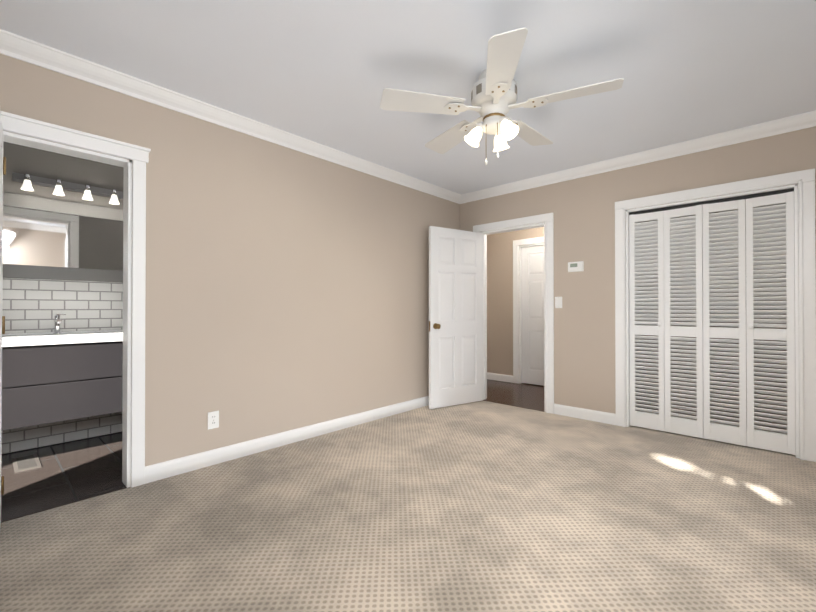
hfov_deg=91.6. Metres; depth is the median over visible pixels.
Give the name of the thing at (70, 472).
floor
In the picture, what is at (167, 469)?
baseboard
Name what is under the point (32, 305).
wall tile
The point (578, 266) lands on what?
thermostat
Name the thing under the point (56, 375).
bathroom vanity
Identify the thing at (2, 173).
bathroom door
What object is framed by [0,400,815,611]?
floor carpet
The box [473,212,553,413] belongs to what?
door frame
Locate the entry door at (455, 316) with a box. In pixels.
[429,226,482,408]
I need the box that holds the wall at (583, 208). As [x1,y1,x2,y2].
[460,126,815,435]
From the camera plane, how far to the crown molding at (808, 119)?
3.38 m
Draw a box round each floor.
[1,432,128,522]
[483,379,543,411]
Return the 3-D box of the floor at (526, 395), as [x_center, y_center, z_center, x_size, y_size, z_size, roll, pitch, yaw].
[2.597,1.157,4.993,5.600,0.096,2.820,0,0,43]
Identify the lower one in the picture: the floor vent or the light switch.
the floor vent
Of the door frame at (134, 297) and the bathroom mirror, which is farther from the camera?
the bathroom mirror
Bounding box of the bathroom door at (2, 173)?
[0,111,5,525]
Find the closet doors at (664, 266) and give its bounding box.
[629,191,794,454]
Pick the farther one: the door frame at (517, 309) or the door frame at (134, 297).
the door frame at (517, 309)
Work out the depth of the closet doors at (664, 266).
3.19 m
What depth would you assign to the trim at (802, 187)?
2.87 m
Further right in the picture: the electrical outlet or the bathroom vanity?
the electrical outlet
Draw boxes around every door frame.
[1,111,150,487]
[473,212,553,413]
[513,237,543,383]
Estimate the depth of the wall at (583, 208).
3.82 m
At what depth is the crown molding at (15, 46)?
2.57 m
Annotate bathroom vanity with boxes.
[2,314,122,430]
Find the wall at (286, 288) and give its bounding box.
[0,54,459,465]
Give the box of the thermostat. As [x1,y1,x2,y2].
[568,261,583,271]
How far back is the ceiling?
2.20 m
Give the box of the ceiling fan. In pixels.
[380,27,623,164]
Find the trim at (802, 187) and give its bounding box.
[615,168,815,461]
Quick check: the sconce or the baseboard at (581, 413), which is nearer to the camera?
the sconce
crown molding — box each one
[0,29,459,203]
[460,110,815,203]
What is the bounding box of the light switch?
[555,297,561,307]
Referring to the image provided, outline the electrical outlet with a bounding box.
[208,411,218,429]
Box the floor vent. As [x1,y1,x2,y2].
[12,454,41,472]
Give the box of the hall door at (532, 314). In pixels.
[522,245,543,385]
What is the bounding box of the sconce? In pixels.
[12,172,122,204]
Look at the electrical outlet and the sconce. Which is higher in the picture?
the sconce
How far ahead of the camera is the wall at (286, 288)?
2.99 m
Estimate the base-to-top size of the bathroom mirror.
0.630 m
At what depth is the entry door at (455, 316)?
4.38 m
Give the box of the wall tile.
[1,278,122,453]
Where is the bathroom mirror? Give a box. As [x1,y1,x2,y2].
[3,192,122,282]
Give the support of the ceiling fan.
hanging from the ceiling
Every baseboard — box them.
[145,396,428,483]
[487,372,512,382]
[554,404,615,424]
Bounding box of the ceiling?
[0,0,815,194]
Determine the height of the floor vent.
0.010 m
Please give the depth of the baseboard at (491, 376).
5.86 m

